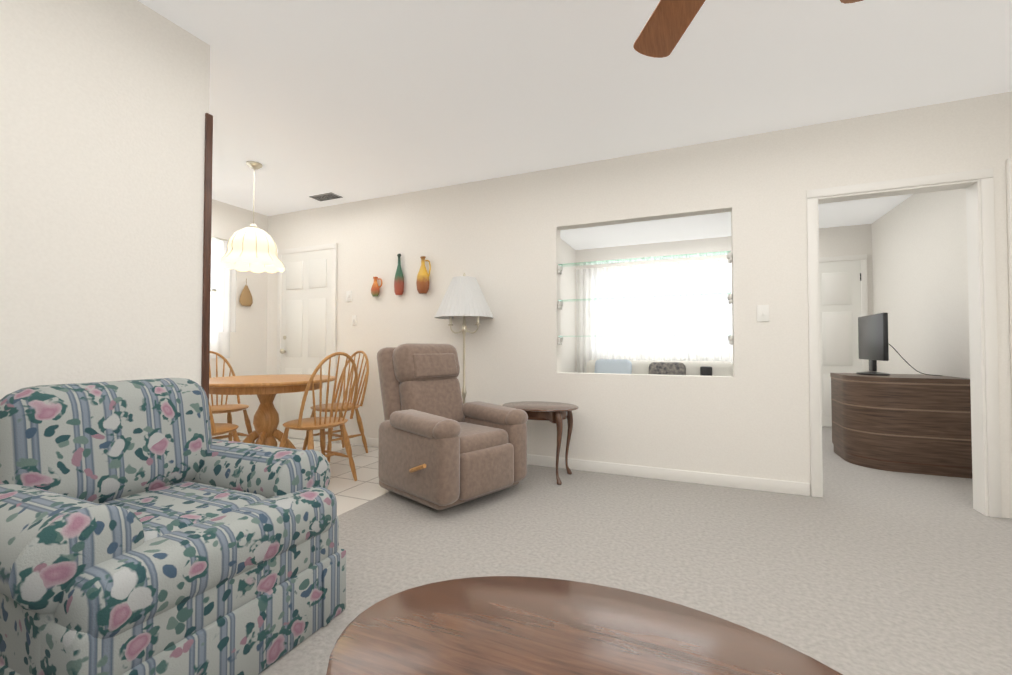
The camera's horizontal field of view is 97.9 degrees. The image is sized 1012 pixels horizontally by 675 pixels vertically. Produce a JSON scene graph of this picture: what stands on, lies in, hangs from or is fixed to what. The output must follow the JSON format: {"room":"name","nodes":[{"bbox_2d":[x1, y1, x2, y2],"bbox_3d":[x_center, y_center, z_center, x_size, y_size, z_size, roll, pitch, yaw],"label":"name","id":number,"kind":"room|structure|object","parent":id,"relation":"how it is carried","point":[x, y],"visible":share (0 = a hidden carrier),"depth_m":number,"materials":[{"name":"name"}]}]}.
{"room":"dining room and living room","nodes":[
{"label":"dining room and living room","id":0,"kind":"room"},
{"bbox_2d":[0,0,209,398],"bbox_3d":[-2.006,-0.231,1.101,0.120,2.500,2.390,-1,-1,23],"label":"wall","id":1,"kind":"structure","parent":0,"point":[104,106],"depth_m":1.79,"materials":[{"name":"paint"}]},
{"bbox_2d":[201,113,212,402],"bbox_3d":[-1.473,-0.033,2.164,0.016,2.150,0.032,-1,-1,23],"label":"trim","id":2,"kind":"structure","parent":1,"relation":"attached to","point":[207,252],"depth_m":2.17,"materials":[{"name":"brown wood"}]},
{"bbox_2d":[209,199,267,436],"bbox_3d":[-3.684,-0.190,2.987,0.120,2.500,4.520,-1,-1,23],"label":"wall","id":3,"kind":"structure","parent":0,"point":[248,346],"depth_m":4.78,"materials":[{"name":"paint"}]},
{"bbox_2d":[211,275,215,290],"bbox_3d":[-3.206,-0.472,4.056,0.112,1.010,1.150,-1,-1,23],"label":"dining room window","id":4,"kind":"structure","parent":3,"relation":"in","point":[213,282],"depth_m":4.52,"materials":[{"name":"white"}]},
{"bbox_2d":[210,236,236,358],"bbox_3d":[-3.116,-0.411,4.016,0.059,1.227,1.370,-1,-1,23],"label":"curtain","id":5,"kind":"object","parent":3,"relation":"hanging from","point":[222,311],"visible":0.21,"depth_m":4.49,"materials":[{"name":"white fabric"}]},
{"bbox_2d":[216,429,254,440],"bbox_3d":[-3.152,1.040,4.022,0.012,0.085,2.110,-1,-1,23],"label":"baseboard","id":6,"kind":"structure","parent":3,"relation":"attached to","point":[245,432],"depth_m":4.74,"materials":[{"name":"white"}]},
{"bbox_2d":[239,279,252,305],"bbox_3d":[-2.814,-0.489,4.776,0.052,0.295,0.146,-1,-1,23],"label":"decor","id":7,"kind":"object","parent":3,"relation":"attached to","point":[246,299],"visible":0.96,"depth_m":4.76,"materials":[{"name":"brown"}]},
{"bbox_2d":[240,437,390,515],"bbox_3d":[-2.509,1.099,2.451,2.680,0.100,4.760,-1,-1,23],"label":"floor","id":8,"kind":"structure","parent":0,"point":[347,490],"depth_m":3.39,"materials":[{"name":"beige tile"}]},
{"bbox_2d":[209,403,240,441],"bbox_3d":[-2.057,0.580,2.934,0.455,0.964,0.485,0,-1,9],"label":"dining chair","id":9,"kind":"object","parent":8,"relation":"on","point":[219,428],"visible":0.08,"depth_m":2.96,"materials":[{"name":"brown wood"}]},
{"bbox_2d":[209,351,254,443],"bbox_3d":[-2.609,0.603,4.014,0.485,0.964,0.455,-1,-1,33],"label":"dining chair","id":10,"kind":"object","parent":8,"relation":"on","point":[228,409],"visible":0.42,"depth_m":4.09,"materials":[{"name":"brown wood"}]},
{"bbox_2d":[209,374,334,448],"bbox_3d":[-1.953,0.705,3.592,1.060,0.742,1.060,-1,-1,23],"label":"dining table","id":11,"kind":"object","parent":8,"relation":"on","point":[265,389],"visible":0.65,"depth_m":3.50,"materials":[{"name":"brown wood"}]},
{"bbox_2d":[279,352,357,480],"bbox_3d":[-1.372,0.586,3.229,0.485,0.964,0.455,-1,-1,32],"label":"dining chair","id":12,"kind":"object","parent":8,"relation":"on","point":[322,424],"visible":0.9,"depth_m":3.17,"materials":[{"name":"brown wood"}]},
{"bbox_2d":[302,351,368,461],"bbox_3d":[-1.565,0.605,4.121,0.455,0.964,0.485,-1,-2,36],"label":"dining chair","id":13,"kind":"object","parent":8,"relation":"on","point":[330,432],"visible":0.65,"depth_m":4.13,"materials":[{"name":"brown wood"}]},
{"bbox_2d":[560,238,575,372],"bbox_3d":[0.423,-0.137,5.448,0.120,2.500,3.020,-1,-1,23],"label":"wall","id":14,"kind":"structure","parent":0,"point":[568,315],"depth_m":6.43,"materials":[{"name":"paint"}]},
{"bbox_2d":[138,0,1011,249],"bbox_3d":[0.102,-1.488,3.087,7.010,0.100,7.900,-1,-1,23],"label":"ceiling","id":15,"kind":"structure","parent":0,"point":[348,101],"depth_m":2.51,"materials":[{"name":"paint"}]},
{"bbox_2d":[219,161,284,272],"bbox_3d":[-2.069,-0.995,3.613,0.470,0.863,0.470,-1,-1,23],"label":"pendant lamp","id":16,"kind":"object","parent":15,"relation":"hanging from","point":[252,247],"visible":1,"depth_m":3.50,"materials":[{"name":"white glass"}]},
{"bbox_2d":[309,192,342,201],"bbox_3d":[-1.803,-1.404,4.412,0.300,0.010,0.150,-1,-1,23],"label":"ceiling vent","id":17,"kind":"object","parent":15,"relation":"in","point":[326,196],"visible":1,"depth_m":4.41,"materials":[{"name":"grey plastic"}]},
{"bbox_2d":[633,0,862,57],"bbox_3d":[0.592,-1.160,0.978,1.330,0.648,1.193,-1,-1,23],"label":"fan","id":18,"kind":"object","parent":15,"relation":"hanging from","point":[667,24],"visible":1,"depth_m":1.48,"materials":[{"name":"brown wood"}]},
{"bbox_2d":[258,427,1011,674],"bbox_3d":[1.331,1.100,2.498,4.330,0.100,7.900,-1,-1,23],"label":"floor","id":19,"kind":"structure","parent":0,"point":[848,584],"depth_m":2.12,"materials":[{"name":"grey carpet"}]},
{"bbox_2d":[0,378,345,674],"bbox_3d":[-1.189,0.592,1.492,0.943,0.872,0.905,-1,-1,23],"label":"armchair","id":20,"kind":"object","parent":19,"relation":"on","point":[150,527],"visible":1,"depth_m":1.31,"materials":[{"name":"fabric"}]},
{"bbox_2d":[377,343,527,509],"bbox_3d":[-0.417,0.534,3.063,0.872,0.986,0.845,-1,-2,43],"label":"recliner","id":21,"kind":"object","parent":19,"relation":"on","point":[441,446],"visible":1,"depth_m":2.87,"materials":[{"name":"fabric"}]},
{"bbox_2d":[434,273,493,403],"bbox_3d":[-0.365,0.254,3.846,0.519,1.650,0.519,-1,-1,23],"label":"floor lamp","id":22,"kind":"object","parent":19,"relation":"on","point":[463,296],"visible":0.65,"depth_m":3.73,"materials":[{"name":"white fabric"}]},
{"bbox_2d":[502,401,578,484],"bbox_3d":[0.263,0.798,3.409,0.600,0.547,0.490,-1,-1,23],"label":"side table","id":23,"kind":"object","parent":19,"relation":"on","point":[557,413],"visible":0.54,"depth_m":3.28,"materials":[{"name":"brown wood"}]},
{"bbox_2d":[326,576,842,674],"bbox_3d":[0.153,0.810,0.764,1.040,0.416,0.660,-1,-1,23],"label":"coffee table","id":24,"kind":"object","parent":19,"relation":"on","point":[504,625],"visible":1,"depth_m":0.89,"materials":[{"name":"brown wood"}]},
{"bbox_2d":[587,359,732,375],"bbox_3d":[1.932,0.707,5.743,1.920,0.825,0.855,-1,-1,23],"label":"window sill","id":25,"kind":"structure","parent":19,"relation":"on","point":[701,368],"depth_m":5.79,"materials":[{"name":"white paint"}]},
{"bbox_2d":[830,373,971,478],"bbox_3d":[3.335,0.702,3.767,0.771,0.750,0.650,-1,-1,23],"label":"dresser","id":26,"kind":"object","parent":19,"relation":"on","point":[913,423],"visible":0.94,"depth_m":3.50,"materials":[{"name":"brown wood"}]},
{"bbox_2d":[856,313,889,375],"bbox_3d":[3.265,0.064,3.929,0.220,0.530,0.620,-1,-1,23],"label":"tv","id":27,"kind":"object","parent":26,"relation":"on","point":[873,338],"visible":0.98,"depth_m":3.86,"materials":[{"name":"black plastic"}]},
{"bbox_2d":[888,343,941,375],"bbox_3d":[3.415,0.170,3.746,0.363,0.294,0.215,-1,-1,23],"label":"cord","id":28,"kind":"object","parent":27,"relation":"attached to","point":[910,365],"visible":0.75,"depth_m":3.71,"materials":[{"name":"black plastic"}]},
{"bbox_2d":[266,91,1011,518],"bbox_3d":[0.400,-0.174,3.747,7.010,2.500,0.120,-1,-1,23],"label":"wall","id":29,"kind":"structure","parent":0,"point":[498,239],"depth_m":3.38,"materials":[{"name":"paint"}]},
{"bbox_2d":[276,243,336,442],"bbox_3d":[-2.179,0.056,4.745,0.850,2.085,0.086,-1,-1,23],"label":"door","id":30,"kind":"structure","parent":29,"relation":"attached to","point":[307,315],"depth_m":4.77,"materials":[{"name":"white wood"}]},
{"bbox_2d":[346,291,351,301],"bbox_3d":[-1.623,-0.426,4.555,0.070,0.110,0.014,-1,-1,23],"label":"switch plate","id":31,"kind":"object","parent":29,"relation":"attached to","point":[348,296],"visible":1,"depth_m":4.55,"materials":[{"name":"white plastic"}]},
{"bbox_2d":[352,315,356,324],"bbox_3d":[-1.559,-0.177,4.522,0.060,0.100,0.014,-1,-1,23],"label":"switch plate","id":32,"kind":"object","parent":29,"relation":"attached to","point":[354,319],"visible":1,"depth_m":4.52,"materials":[{"name":"white plastic"}]},
{"bbox_2d":[371,277,381,296],"bbox_3d":[-1.285,-0.507,4.384,0.137,0.195,0.054,-1,-1,23],"label":"vase","id":33,"kind":"object","parent":29,"relation":"attached to","point":[375,290],"visible":0.9,"depth_m":4.37,"materials":[{"name":"orange ceramic"}]},
{"bbox_2d":[394,254,403,294],"bbox_3d":[-1.037,-0.612,4.276,0.110,0.400,0.060,-1,-1,23],"label":"vase","id":34,"kind":"object","parent":29,"relation":"attached to","point":[399,284],"visible":0.98,"depth_m":4.25,"materials":[{"name":"ceramic"}]},
{"bbox_2d":[416,256,430,293],"bbox_3d":[-0.776,-0.590,4.154,0.157,0.350,0.076,-1,-1,23],"label":"vase","id":35,"kind":"object","parent":29,"relation":"attached to","point":[422,282],"visible":1,"depth_m":4.13,"materials":[{"name":"yellow ceramic"}]},
{"bbox_2d":[289,437,809,495],"bbox_3d":[-0.352,1.039,3.972,5.190,0.085,0.015,-1,-1,23],"label":"baseboard","id":36,"kind":"structure","parent":29,"relation":"attached to","point":[769,485],"depth_m":3.29,"materials":[{"name":"white wood"}]},
{"bbox_2d":[558,251,731,274],"bbox_3d":[1.048,-0.580,3.475,1.306,0.076,0.104,-1,-1,23],"label":"glass shelf","id":37,"kind":"object","parent":29,"relation":"attached to","point":[729,258],"visible":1,"depth_m":3.45,"materials":[{"name":"white"}]},
{"bbox_2d":[558,334,732,344],"bbox_3d":[1.048,0.020,3.462,1.306,0.076,0.104,-1,-1,23],"label":"glass shelf","id":38,"kind":"object","parent":29,"relation":"attached to","point":[561,339],"visible":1,"depth_m":3.54,"materials":[{"name":"white"}]},
{"bbox_2d":[558,292,732,309],"bbox_3d":[1.048,-0.280,3.469,1.306,0.076,0.104,-1,-1,23],"label":"glass shelf","id":39,"kind":"object","parent":29,"relation":"attached to","point":[561,304],"visible":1,"depth_m":3.42,"materials":[{"name":"white"}]},
{"bbox_2d":[757,305,768,321],"bbox_3d":[1.791,-0.168,3.071,0.075,0.115,0.014,-1,-1,23],"label":"switch plate","id":40,"kind":"object","parent":29,"relation":"attached to","point":[762,313],"visible":1,"depth_m":3.07,"materials":[{"name":"white plastic"}]},
{"bbox_2d":[806,158,1011,517],"bbox_3d":[2.578,0.006,2.784,1.140,2.100,0.152,-1,-1,23],"label":"trim","id":41,"kind":"structure","parent":29,"relation":"attached to","point":[985,435],"depth_m":2.67,"materials":[{"name":"white wood"}]},
{"bbox_2d":[576,224,873,372],"bbox_3d":[2.790,-0.122,6.133,3.920,2.500,0.120,-1,-1,23],"label":"wall","id":42,"kind":"structure","parent":0,"point":[850,240],"depth_m":6.08,"materials":[{"name":"paint"}]},
{"bbox_2d":[574,257,732,372],"bbox_3d":[2.239,0.021,6.216,2.650,2.178,0.052,-1,-1,23],"label":"curtain","id":43,"kind":"object","parent":42,"relation":"hanging from","point":[681,322],"visible":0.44,"depth_m":6.27,"materials":[{"name":"white fabric"}]},
{"bbox_2d":[819,255,868,426],"bbox_3d":[3.910,0.055,5.520,1.020,2.120,0.103,-1,-1,23],"label":"door","id":44,"kind":"structure","parent":42,"relation":"attached to","point":[843,295],"depth_m":5.45,"materials":[{"name":"white wood"}]},
{"bbox_2d":[871,188,969,378],"bbox_3d":[3.910,-0.170,3.938,0.120,2.500,3.020,-1,-1,23],"label":"wall","id":45,"kind":"structure","parent":0,"point":[919,270],"depth_m":4.13,"materials":[{"name":"paint"}]}
]}

